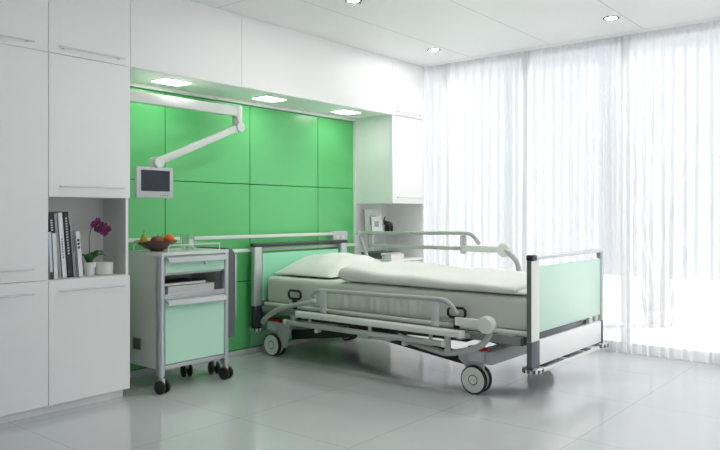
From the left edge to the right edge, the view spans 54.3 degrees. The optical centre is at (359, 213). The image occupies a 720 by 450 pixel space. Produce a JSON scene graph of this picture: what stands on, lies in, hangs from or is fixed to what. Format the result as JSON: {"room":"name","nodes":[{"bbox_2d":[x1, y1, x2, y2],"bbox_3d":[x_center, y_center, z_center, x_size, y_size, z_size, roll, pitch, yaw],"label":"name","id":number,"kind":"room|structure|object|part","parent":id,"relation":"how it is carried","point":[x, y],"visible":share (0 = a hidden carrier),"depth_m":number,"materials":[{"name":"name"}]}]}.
{"room":"hospital room","nodes":[
{"label":"hospital room","id":0,"kind":"room"},
{"bbox_2d":[128,87,352,370],"bbox_3d":[-2.113,-0.205,4.162,0.170,2.610,8.150,0,0,39],"label":"wall","id":1,"kind":"structure","parent":0,"point":[286,172],"depth_m":5.51,"materials":[{"name":"paint"}]},
{"bbox_3d":[-1.553,0.791,4.725,0.019,0.522,0.551,0,0,39],"label":"green panel","id":2,"kind":"part","parent":1,"relation":"part of","materials":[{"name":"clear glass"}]},
{"bbox_3d":[-1.553,0.146,4.725,0.019,0.756,0.551,0,0,39],"label":"green panel","id":3,"kind":"part","parent":1,"relation":"part of","materials":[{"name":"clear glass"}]},
{"bbox_3d":[-1.553,-0.545,4.725,0.019,0.614,0.551,0,0,39],"label":"green panel","id":4,"kind":"part","parent":1,"relation":"part of","materials":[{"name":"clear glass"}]},
{"bbox_2d":[130,0,241,93],"bbox_3d":[-1.278,-1.137,4.707,0.450,0.504,0.877,0,0,39],"label":"upper cabinet","id":5,"kind":"object","parent":1,"relation":"attached to","point":[199,44],"visible":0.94,"depth_m":4.56,"materials":[{"name":"paint"}]},
{"bbox_2d":[149,77,192,85],"bbox_3d":[-1.258,-0.881,4.683,0.170,0.008,0.230,0,0,39],"label":"panel light","id":6,"kind":"object","parent":5,"relation":"attached to","point":[164,80],"visible":1,"depth_m":4.65,"materials":[{"name":"white plastic"}]},
{"bbox_3d":[-1.258,-0.882,4.683,0.170,0.006,0.230,0,0,39],"label":"light frame","id":7,"kind":"part","parent":6,"relation":"part of","materials":[{"name":"white plastic"}]},
{"bbox_3d":[-1.126,-0.545,5.245,0.019,0.614,0.782,0,0,39],"label":"green panel","id":8,"kind":"part","parent":1,"relation":"part of","materials":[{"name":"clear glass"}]},
{"bbox_3d":[-1.126,0.146,5.245,0.019,0.756,0.782,0,0,39],"label":"green panel","id":9,"kind":"part","parent":1,"relation":"part of","materials":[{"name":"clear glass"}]},
{"bbox_2d":[130,338,324,377],"bbox_3d":[-0.895,1.079,5.515,0.034,0.042,2.613,0,0,39],"label":"baseboard","id":10,"kind":"structure","parent":1,"relation":"attached to","point":[145,371],"depth_m":5.44,"materials":[{"name":"grey paint"}]},
{"bbox_2d":[128,232,332,241],"bbox_3d":[-0.973,0.175,5.374,0.055,0.025,2.250,0,0,39],"label":"rail","id":11,"kind":"object","parent":1,"relation":"attached to","point":[326,233],"visible":0.62,"depth_m":5.47,"materials":[{"name":"white plastic"}]},
{"bbox_3d":[-1.126,0.791,5.245,0.019,0.522,0.782,0,0,39],"label":"green panel","id":12,"kind":"part","parent":1,"relation":"part of","materials":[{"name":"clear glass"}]},
{"bbox_2d":[130,82,355,121],"bbox_3d":[-0.884,-0.871,5.520,0.044,0.027,2.628,0,0,39],"label":"trim","id":13,"kind":"structure","parent":1,"relation":"attached to","point":[132,84],"depth_m":5.39,"materials":[{"name":"white plastic"}]},
{"bbox_3d":[-0.626,0.791,5.854,0.019,0.522,0.783,0,0,39],"label":"green panel","id":14,"kind":"part","parent":1,"relation":"part of","materials":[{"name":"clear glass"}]},
{"bbox_3d":[-0.626,-0.545,5.854,0.019,0.614,0.783,0,0,39],"label":"green panel","id":15,"kind":"part","parent":1,"relation":"part of","materials":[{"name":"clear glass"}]},
{"bbox_3d":[-0.626,0.146,5.854,0.019,0.756,0.783,0,0,39],"label":"green panel","id":16,"kind":"part","parent":1,"relation":"part of","materials":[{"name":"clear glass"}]},
{"bbox_2d":[232,243,355,252],"bbox_3d":[-0.652,0.282,5.764,0.055,0.025,1.880,0,0,39],"label":"rail","id":17,"kind":"object","parent":1,"relation":"attached to","point":[349,244],"visible":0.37,"depth_m":5.84,"materials":[{"name":"white plastic"}]},
{"bbox_2d":[206,15,391,118],"bbox_3d":[-0.442,-1.137,5.724,0.450,0.504,1.754,0,0,39],"label":"upper cabinet","id":18,"kind":"object","parent":1,"relation":"attached to","point":[315,74],"visible":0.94,"depth_m":5.48,"materials":[{"name":"paint"}]},
{"bbox_2d":[252,95,287,101],"bbox_3d":[-0.694,-0.881,5.371,0.170,0.008,0.230,0,0,39],"label":"panel light","id":19,"kind":"object","parent":18,"relation":"attached to","point":[265,97],"visible":1,"depth_m":5.33,"materials":[{"name":"white plastic"}]},
{"bbox_2d":[330,109,361,114],"bbox_3d":[-0.122,-0.881,6.066,0.170,0.008,0.230,0,0,39],"label":"panel light","id":20,"kind":"object","parent":18,"relation":"attached to","point":[343,111],"visible":1,"depth_m":6.05,"materials":[{"name":"white plastic"}]},
{"bbox_2d":[333,110,357,114],"bbox_3d":[-0.122,-0.878,6.066,0.150,0.002,0.210,0,0,39],"label":"diffuser","id":21,"kind":"object","parent":20,"relation":"attached to","point":[347,112],"depth_m":6.06,"materials":[{"name":"white plastic"}]},
{"bbox_3d":[-0.217,-0.545,6.352,0.019,0.614,0.493,0,0,39],"label":"green panel","id":22,"kind":"part","parent":1,"relation":"part of","materials":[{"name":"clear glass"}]},
{"bbox_3d":[-0.217,0.146,6.352,0.019,0.756,0.493,0,0,39],"label":"green panel","id":23,"kind":"part","parent":1,"relation":"part of","materials":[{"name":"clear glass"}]},
{"bbox_2d":[329,231,346,243],"bbox_3d":[-0.193,0.210,6.321,0.056,0.110,0.195,0,0,39],"label":"box","id":24,"kind":"object","parent":1,"relation":"attached to","point":[337,235],"visible":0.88,"depth_m":6.28,"materials":[{"name":"grey paint"}]},
{"bbox_2d":[352,122,355,253],"bbox_3d":[-0.058,0.097,6.530,0.039,1.907,0.018,0,0,39],"label":"trim","id":25,"kind":"structure","parent":1,"relation":"attached to","point":[354,123],"depth_m":6.52,"materials":[{"name":"white plastic"}]},
{"bbox_2d":[0,335,719,449],"bbox_3d":[0.455,1.150,1.995,6.630,0.100,8.060,0,0,39],"label":"floor","id":26,"kind":"structure","parent":0,"point":[327,393],"depth_m":3.99,"materials":[{"name":"tile"}]},
{"bbox_2d":[0,0,47,423],"bbox_3d":[-2.142,-0.144,3.629,0.483,2.489,0.877,0,0,39],"label":"tall cabinet","id":27,"kind":"object","parent":26,"relation":"on","point":[23,23],"visible":1,"depth_m":3.72,"materials":[{"name":"paint"}]},
{"bbox_3d":[-1.967,-0.922,3.488,0.034,0.011,0.693,0,0,39],"label":"handle","id":28,"kind":"part","parent":27,"relation":"part of","materials":[{"name":"silver metal"}]},
{"bbox_3d":[-1.967,0.295,3.488,0.034,0.011,0.693,0,0,39],"label":"handle","id":29,"kind":"part","parent":27,"relation":"part of","materials":[{"name":"silver metal"}]},
{"bbox_3d":[-1.967,0.428,3.488,0.034,0.011,0.693,0,0,39],"label":"handle","id":30,"kind":"part","parent":27,"relation":"part of","materials":[{"name":"silver metal"}]},
{"bbox_3d":[-1.988,-1.127,3.503,0.020,0.482,0.875,0,0,39],"label":"door","id":31,"kind":"part","parent":27,"relation":"part of","materials":[{"name":"paint"}]},
{"bbox_3d":[-1.988,-0.261,3.503,0.020,1.245,0.875,0,0,39],"label":"door","id":32,"kind":"part","parent":27,"relation":"part of","materials":[{"name":"paint"}]},
{"bbox_3d":[-1.988,0.707,3.503,0.020,0.684,0.875,0,0,39],"label":"door","id":33,"kind":"part","parent":27,"relation":"part of","materials":[{"name":"paint"}]},
{"bbox_2d":[44,0,129,413],"bbox_3d":[-1.703,-0.144,4.163,0.483,2.489,0.502,0,0,39],"label":"tall cabinet","id":34,"kind":"object","parent":26,"relation":"on","point":[89,40],"visible":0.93,"depth_m":4.05,"materials":[{"name":"paint"}]},
{"bbox_2d":[48,232,53,279],"bbox_3d":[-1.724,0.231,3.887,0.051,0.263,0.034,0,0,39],"label":"book","id":35,"kind":"object","parent":34,"relation":"in","point":[50,256],"visible":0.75,"depth_m":3.87,"materials":[{"name":"paper"}]},
{"bbox_2d":[48,212,54,232],"bbox_3d":[-1.787,0.176,3.995,0.171,0.373,0.060,0,0,39],"label":"book","id":36,"kind":"object","parent":34,"relation":"in","point":[51,228],"visible":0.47,"depth_m":3.93,"materials":[{"name":"paper"}]},
{"bbox_2d":[51,233,57,278],"bbox_3d":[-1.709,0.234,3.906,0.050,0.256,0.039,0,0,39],"label":"book","id":37,"kind":"object","parent":34,"relation":"in","point":[54,239],"visible":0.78,"depth_m":3.89,"materials":[{"name":"paper"}]},
{"bbox_2d":[53,213,61,277],"bbox_3d":[-1.774,0.179,4.019,0.180,0.366,0.049,0,0,39],"label":"book","id":38,"kind":"object","parent":34,"relation":"in","point":[54,214],"visible":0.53,"depth_m":3.96,"materials":[{"name":"paper"}]},
{"bbox_2d":[53,212,66,277],"bbox_3d":[-1.756,0.177,4.037,0.181,0.371,0.058,0,0,39],"label":"book","id":39,"kind":"object","parent":34,"relation":"in","point":[59,214],"visible":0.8,"depth_m":3.98,"materials":[{"name":"paper"}]},
{"bbox_2d":[62,212,72,276],"bbox_3d":[-1.736,0.174,4.062,0.181,0.375,0.064,0,0,39],"label":"book","id":40,"kind":"object","parent":34,"relation":"in","point":[65,214],"visible":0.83,"depth_m":4.00,"materials":[{"name":"paper"}]},
{"bbox_2d":[69,225,76,276],"bbox_3d":[-1.711,0.212,4.085,0.171,0.301,0.046,0,0,39],"label":"book","id":41,"kind":"object","parent":34,"relation":"in","point":[70,226],"visible":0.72,"depth_m":4.03,"materials":[{"name":"paper"}]},
{"bbox_2d":[74,231,82,276],"bbox_3d":[-1.681,0.231,4.097,0.171,0.263,0.050,0,0,39],"label":"book","id":42,"kind":"object","parent":34,"relation":"in","point":[79,265],"visible":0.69,"depth_m":4.04,"materials":[{"name":"paper"}]},
{"bbox_3d":[-1.550,-1.127,4.037,0.020,0.482,0.500,0,0,39],"label":"door","id":43,"kind":"part","parent":34,"relation":"part of","materials":[{"name":"paint"}]},
{"bbox_3d":[-1.550,-0.489,4.037,0.020,0.788,0.500,0,0,39],"label":"door","id":44,"kind":"part","parent":34,"relation":"part of","materials":[{"name":"paint"}]},
{"bbox_3d":[-1.550,0.708,4.037,0.020,0.682,0.500,0,0,39],"label":"door","id":45,"kind":"part","parent":34,"relation":"part of","materials":[{"name":"paint"}]},
{"bbox_3d":[-1.530,-0.922,4.020,0.034,0.011,0.400,0,0,39],"label":"handle","id":46,"kind":"part","parent":34,"relation":"part of","materials":[{"name":"silver metal"}]},
{"bbox_3d":[-1.530,-0.153,4.020,0.034,0.011,0.400,0,0,39],"label":"handle","id":47,"kind":"part","parent":34,"relation":"part of","materials":[{"name":"silver metal"}]},
{"bbox_3d":[-1.530,0.424,4.020,0.034,0.011,0.400,0,0,39],"label":"handle","id":48,"kind":"part","parent":34,"relation":"part of","materials":[{"name":"silver metal"}]},
{"bbox_2d":[82,218,111,275],"bbox_3d":[-1.574,0.192,4.171,0.135,0.341,0.173,0,0,39],"label":"potted orchid","id":49,"kind":"object","parent":34,"relation":"in","point":[103,228],"visible":0.98,"depth_m":4.14,"materials":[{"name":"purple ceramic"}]},
{"bbox_3d":[-1.597,0.323,4.141,0.076,0.078,0.076,0,0,39],"label":"pot","id":50,"kind":"part","parent":49,"relation":"part of","materials":[{"name":"white ceramic"}]},
{"bbox_3d":[-1.555,0.174,4.173,0.111,0.238,0.007,0,0,-39],"label":"stem","id":51,"kind":"part","parent":49,"relation":"part of","materials":[{"name":"plant"}]},
{"bbox_3d":[-1.548,0.090,4.147,0.046,0.043,0.018,0,0,-25],"label":"flower","id":52,"kind":"part","parent":49,"relation":"part of","materials":[{"name":"purple plant"}]},
{"bbox_3d":[-1.528,0.067,4.163,0.017,0.044,0.046,0,0,39],"label":"flower","id":53,"kind":"part","parent":49,"relation":"part of","materials":[{"name":"purple plant"}]},
{"bbox_2d":[95,261,112,274],"bbox_3d":[-1.536,0.325,4.214,0.106,0.074,0.106,0,0,39],"label":"planter","id":54,"kind":"object","parent":34,"relation":"in","point":[104,267],"visible":0.96,"depth_m":4.17,"materials":[{"name":"white ceramic"}]},
{"bbox_2d":[130,90,244,167],"bbox_3d":[-1.203,-0.538,4.754,0.107,0.563,1.042,0,0,39],"label":"monitor arm","id":55,"kind":"object","parent":34,"relation":"attached to","point":[235,111],"visible":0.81,"depth_m":4.78,"materials":[{"name":"white plastic"}]},
{"bbox_2d":[135,166,172,197],"bbox_3d":[-1.340,-0.203,4.546,0.058,0.200,0.275,0,0,39],"label":"wall monitor","id":56,"kind":"object","parent":55,"relation":"attached to","point":[150,182],"visible":1,"depth_m":4.52,"materials":[{"name":"grey paint"}]},
{"bbox_3d":[-1.110,-0.485,4.856,0.044,0.333,0.707,0,0,39],"label":"spring arm","id":57,"kind":"part","parent":55,"relation":"part of","materials":[{"name":"white plastic"}]},
{"bbox_2d":[128,242,235,394],"bbox_3d":[-1.174,0.646,4.646,0.476,0.908,0.660,0,0,39],"label":"cart","id":58,"kind":"object","parent":26,"relation":"on","point":[182,330],"visible":0.95,"depth_m":4.45,"materials":[{"name":"white plastic"}]},
{"bbox_2d":[133,240,176,250],"bbox_3d":[-1.293,0.202,4.490,0.271,0.070,0.273,0,0,39],"label":"fruit bowl","id":59,"kind":"object","parent":58,"relation":"on","point":[150,245],"visible":0.91,"depth_m":4.40,"materials":[{"name":"brown wood"}]},
{"bbox_2d":[140,230,147,241],"bbox_3d":[-1.381,0.150,4.487,0.053,0.096,0.054,0,0,39],"label":"pear","id":60,"kind":"object","parent":59,"relation":"in","point":[143,238],"visible":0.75,"depth_m":4.47,"materials":[{"name":"yellow food"}]},
{"bbox_2d":[150,235,160,240],"bbox_3d":[-1.295,0.167,4.452,0.068,0.078,0.070,0,0,39],"label":"apple","id":61,"kind":"object","parent":59,"relation":"in","point":[154,238],"visible":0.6,"depth_m":4.43,"materials":[{"name":"red food"}]},
{"bbox_2d":[164,234,173,241],"bbox_3d":[-1.222,0.162,4.491,0.067,0.065,0.068,0,0,39],"label":"orange","id":62,"kind":"object","parent":59,"relation":"in","point":[167,238],"visible":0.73,"depth_m":4.47,"materials":[{"name":"orange food"}]},
{"bbox_3d":[-1.226,0.626,4.310,0.060,0.738,0.038,0,0,39],"label":"corner post","id":63,"kind":"part","parent":58,"relation":"part of","materials":[{"name":"metal"}]},
{"bbox_3d":[-1.200,0.215,4.641,0.382,0.046,0.432,0,0,39],"label":"gallery rail","id":64,"kind":"part","parent":58,"relation":"part of","materials":[{"name":"white plastic"}]},
{"bbox_2d":[128,248,228,255],"bbox_3d":[-1.208,0.247,4.620,0.435,0.019,0.545,0,0,39],"label":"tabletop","id":65,"kind":"object","parent":58,"relation":"on","point":[173,251],"depth_m":4.49,"materials":[{"name":"white plastic"}]},
{"bbox_2d":[182,234,188,249],"bbox_3d":[-1.141,0.185,4.597,0.047,0.105,0.048,0,0,39],"label":"tumbler","id":66,"kind":"object","parent":58,"relation":"on","point":[185,237],"visible":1,"depth_m":4.58,"materials":[{"name":"clear glass"}]},
{"bbox_2d":[165,282,213,293],"bbox_3d":[-1.175,0.481,4.595,0.250,0.052,0.370,0,0,39],"label":"book","id":67,"kind":"object","parent":58,"relation":"on","point":[208,285],"visible":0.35,"depth_m":4.50,"materials":[{"name":"paper"}]},
{"bbox_2d":[165,278,205,286],"bbox_3d":[-1.210,0.443,4.572,0.245,0.022,0.330,0,0,39],"label":"book","id":68,"kind":"object","parent":67,"relation":"on","point":[174,281],"visible":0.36,"depth_m":4.55,"materials":[{"name":"paper"}]},
{"bbox_2d":[189,234,194,249],"bbox_3d":[-1.120,0.185,4.647,0.047,0.105,0.048,0,0,39],"label":"tumbler","id":69,"kind":"object","parent":58,"relation":"on","point":[191,236],"visible":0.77,"depth_m":4.63,"materials":[{"name":"clear glass"}]},
{"bbox_3d":[-1.057,0.315,4.497,0.020,0.105,0.461,0,0,39],"label":"drawer","id":70,"kind":"part","parent":58,"relation":"part of","materials":[{"name":"plastic"}]},
{"bbox_3d":[-1.057,0.730,4.497,0.020,0.397,0.461,0,0,39],"label":"door","id":71,"kind":"part","parent":58,"relation":"part of","materials":[{"name":"green plastic"}]},
{"bbox_2d":[165,288,224,299],"bbox_3d":[-1.193,0.511,4.608,0.375,0.033,0.469,0,0,39],"label":"shelf","id":72,"kind":"object","parent":58,"relation":"attached to","point":[215,292],"depth_m":4.49,"materials":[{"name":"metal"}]},
{"bbox_3d":[-1.058,0.945,4.497,0.026,0.025,0.469,0,0,39],"label":"rail","id":73,"kind":"part","parent":58,"relation":"part of","materials":[{"name":"metal"}]},
{"bbox_3d":[-1.036,0.283,4.479,0.036,0.036,0.453,0,0,39],"label":"handle","id":74,"kind":"part","parent":58,"relation":"part of","materials":[{"name":"grey paint"}]},
{"bbox_3d":[-1.036,0.548,4.479,0.036,0.036,0.453,0,0,39],"label":"handle","id":75,"kind":"part","parent":58,"relation":"part of","materials":[{"name":"grey paint"}]},
{"bbox_3d":[-0.908,0.626,4.697,0.060,0.738,0.038,0,0,39],"label":"corner post","id":76,"kind":"part","parent":58,"relation":"part of","materials":[{"name":"metal"}]},
{"bbox_2d":[356,58,423,261],"bbox_3d":[0.286,-0.144,6.585,0.483,2.489,0.500,0,0,39],"label":"tall cabinet","id":77,"kind":"object","parent":26,"relation":"on","point":[389,148],"visible":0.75,"depth_m":6.46,"materials":[{"name":"paint"}]},
{"bbox_2d":[364,209,380,230],"bbox_3d":[0.119,0.057,6.556,0.165,0.206,0.056,0,0,-19],"label":"photo frame","id":78,"kind":"object","parent":77,"relation":"on","point":[368,213],"visible":0.62,"depth_m":6.54,"materials":[{"name":"plastic"}]},
{"bbox_2d":[370,217,381,230],"bbox_3d":[0.150,0.092,6.452,0.100,0.137,0.045,0,0,-19],"label":"photo frame","id":79,"kind":"object","parent":77,"relation":"on","point":[376,222],"visible":0.82,"depth_m":6.44,"materials":[{"name":"paper"}]},
{"bbox_2d":[368,255,384,258],"bbox_3d":[0.208,0.394,6.555,0.240,0.030,0.325,0,0,39],"label":"book","id":80,"kind":"object","parent":77,"relation":"on","point":[372,256],"visible":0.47,"depth_m":6.39,"materials":[{"name":"paper"}]},
{"bbox_2d":[361,250,400,255],"bbox_3d":[0.201,0.365,6.554,0.230,0.028,0.315,0,0,39],"label":"book","id":81,"kind":"object","parent":80,"relation":"on","point":[376,253],"visible":0.91,"depth_m":6.45,"materials":[{"name":"paper"}]},
{"bbox_2d":[382,217,392,230],"bbox_3d":[0.257,0.092,6.520,0.057,0.138,0.158,0,0,39],"label":"elephant figurine","id":82,"kind":"object","parent":77,"relation":"on","point":[388,226],"visible":1,"depth_m":6.50,"materials":[{"name":"black ceramic"}]},
{"bbox_2d":[385,253,403,258],"bbox_3d":[0.316,0.387,6.431,0.075,0.045,0.200,0,0,39],"label":"book","id":83,"kind":"object","parent":77,"relation":"on","point":[394,255],"visible":1,"depth_m":6.39,"materials":[{"name":"paper"}]},
{"bbox_2d":[377,257,421,261],"bbox_3d":[0.273,0.420,6.583,0.423,0.020,0.480,0,0,39],"label":"shelf","id":84,"kind":"object","parent":77,"relation":"attached to","point":[419,259],"depth_m":6.46,"materials":[{"name":"paint"}]},
{"bbox_3d":[0.440,-0.490,6.459,0.020,0.786,0.497,0,0,39],"label":"door","id":85,"kind":"part","parent":77,"relation":"part of","materials":[{"name":"paint"}]},
{"bbox_3d":[0.440,-1.127,6.459,0.020,0.482,0.497,0,0,39],"label":"door","id":86,"kind":"part","parent":77,"relation":"part of","materials":[{"name":"paint"}]},
{"bbox_3d":[0.460,-0.922,6.442,0.034,0.011,0.410,0,0,39],"label":"handle","id":87,"kind":"part","parent":77,"relation":"part of","materials":[{"name":"silver metal"}]},
{"bbox_3d":[0.460,-0.150,6.442,0.034,0.011,0.410,0,0,39],"label":"handle","id":88,"kind":"part","parent":77,"relation":"part of","materials":[{"name":"silver metal"}]},
{"bbox_2d":[249,231,608,393],"bbox_3d":[0.408,0.618,5.132,2.432,0.963,1.227,0,0,39],"label":"hospital bed","id":89,"kind":"object","parent":26,"relation":"on","point":[562,298],"visible":0.94,"depth_m":4.55,"materials":[{"name":"white plastic"}]},
{"bbox_3d":[-0.807,0.486,5.481,0.047,0.457,0.085,0,0,39],"label":"post","id":90,"kind":"part","parent":89,"relation":"part of","materials":[{"name":"metal"}]},
{"bbox_3d":[-0.484,0.511,5.878,0.017,0.407,0.910,0,0,39],"label":"headboard","id":91,"kind":"part","parent":89,"relation":"part of","materials":[{"name":"green plastic"}]},
{"bbox_3d":[-0.157,0.486,6.272,0.047,0.457,0.085,0,0,39],"label":"post","id":92,"kind":"part","parent":89,"relation":"part of","materials":[{"name":"metal"}]},
{"bbox_3d":[0.086,0.792,4.704,1.438,0.125,0.120,0,0,39],"label":"link plate","id":93,"kind":"part","parent":89,"relation":"part of","materials":[{"name":"grey paint"}]},
{"bbox_3d":[0.127,0.566,4.632,1.218,0.106,0.031,0,0,39],"label":"rail","id":94,"kind":"part","parent":89,"relation":"part of","materials":[{"name":"white metal"}]},
{"bbox_2d":[268,275,526,330],"bbox_3d":[0.417,0.586,5.151,2.215,0.202,0.936,0,0,39],"label":"mattress","id":95,"kind":"object","parent":89,"relation":"on","point":[509,311],"visible":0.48,"depth_m":4.67,"materials":[{"name":"white fabric"}]},
{"bbox_2d":[274,252,380,277],"bbox_3d":[-0.182,0.396,5.675,0.605,0.174,0.840,0,0,39],"label":"pillow","id":96,"kind":"object","parent":95,"relation":"on","point":[328,265],"visible":0.64,"depth_m":5.44,"materials":[{"name":"fabric"}]},
{"bbox_2d":[338,261,526,294],"bbox_3d":[0.708,0.424,4.913,1.458,0.116,0.948,0,0,39],"label":"duvet","id":97,"kind":"object","parent":95,"relation":"on","point":[405,273],"visible":0.8,"depth_m":4.74,"materials":[{"name":"fabric"}]},
{"bbox_3d":[0.464,0.190,5.830,1.218,0.106,0.031,0,0,39],"label":"rail","id":98,"kind":"part","parent":89,"relation":"part of","materials":[{"name":"white metal"}]},
{"bbox_3d":[0.993,0.495,4.025,0.029,0.466,0.105,0,0,39],"label":"post","id":99,"kind":"part","parent":89,"relation":"part of","materials":[{"name":"white plastic"}]},
{"bbox_3d":[1.337,0.495,4.439,0.014,0.385,0.966,0,0,39],"label":"footboard","id":100,"kind":"part","parent":89,"relation":"part of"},
{"bbox_3d":[1.335,0.801,4.439,0.028,0.147,0.965,0,0,39],"label":"panel","id":101,"kind":"part","parent":89,"relation":"part of","materials":[{"name":"paint"}]},
{"bbox_3d":[1.651,0.495,4.827,0.029,0.466,0.030,0,0,39],"label":"post","id":102,"kind":"part","parent":89,"relation":"part of","materials":[{"name":"silver metal"}]},
{"bbox_2d":[190,0,719,65],"bbox_3d":[0.315,-1.450,1.825,6.630,0.120,7.620,0,0,39],"label":"ceiling","id":103,"kind":"structure","parent":0,"point":[402,30],"depth_m":4.99,"materials":[{"name":"white paint"}]},
{"bbox_2d":[345,0,361,3],"bbox_3d":[-0.043,-1.387,4.564,0.111,0.007,0.111,0,0,-6],"label":"recessed light","id":104,"kind":"object","parent":103,"relation":"in","point":[347,1],"visible":1,"depth_m":4.58,"materials":[{"name":"plastic"}]},
{"bbox_2d":[427,48,439,51],"bbox_3d":[0.625,-1.387,5.944,0.111,0.007,0.111,0,0,-6],"label":"recessed light","id":105,"kind":"object","parent":103,"relation":"in","point":[429,49],"visible":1,"depth_m":5.95,"materials":[{"name":"plastic"}]},
{"bbox_2d":[603,16,619,20],"bbox_3d":[1.782,-1.387,4.981,0.111,0.007,0.111,0,0,-6],"label":"recessed light","id":106,"kind":"object","parent":103,"relation":"in","point":[608,18],"visible":1,"depth_m":4.98,"materials":[{"name":"plastic"}]},
{"bbox_3d":[2.881,-1.465,4.933,6.610,0.090,0.440,0,0,39],"label":"wall","id":107,"kind":"structure","parent":0,"visible":0},
{"bbox_2d":[418,16,719,66],"bbox_3d":[2.779,-1.421,4.809,6.610,0.058,0.111,0,0,39],"label":"trim","id":108,"kind":"structure","parent":107,"relation":"attached to","point":[713,18],"depth_m":5.63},
{"bbox_2d":[423,20,719,364],"bbox_3d":[2.897,-0.175,4.832,6.357,2.530,0.056,0,0,39],"label":"sheer curtain","id":109,"kind":"object","parent":107,"relation":"hanging from","point":[612,145],"visible":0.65,"depth_m":5.61,"materials":[{"name":"white fabric"}]}
]}

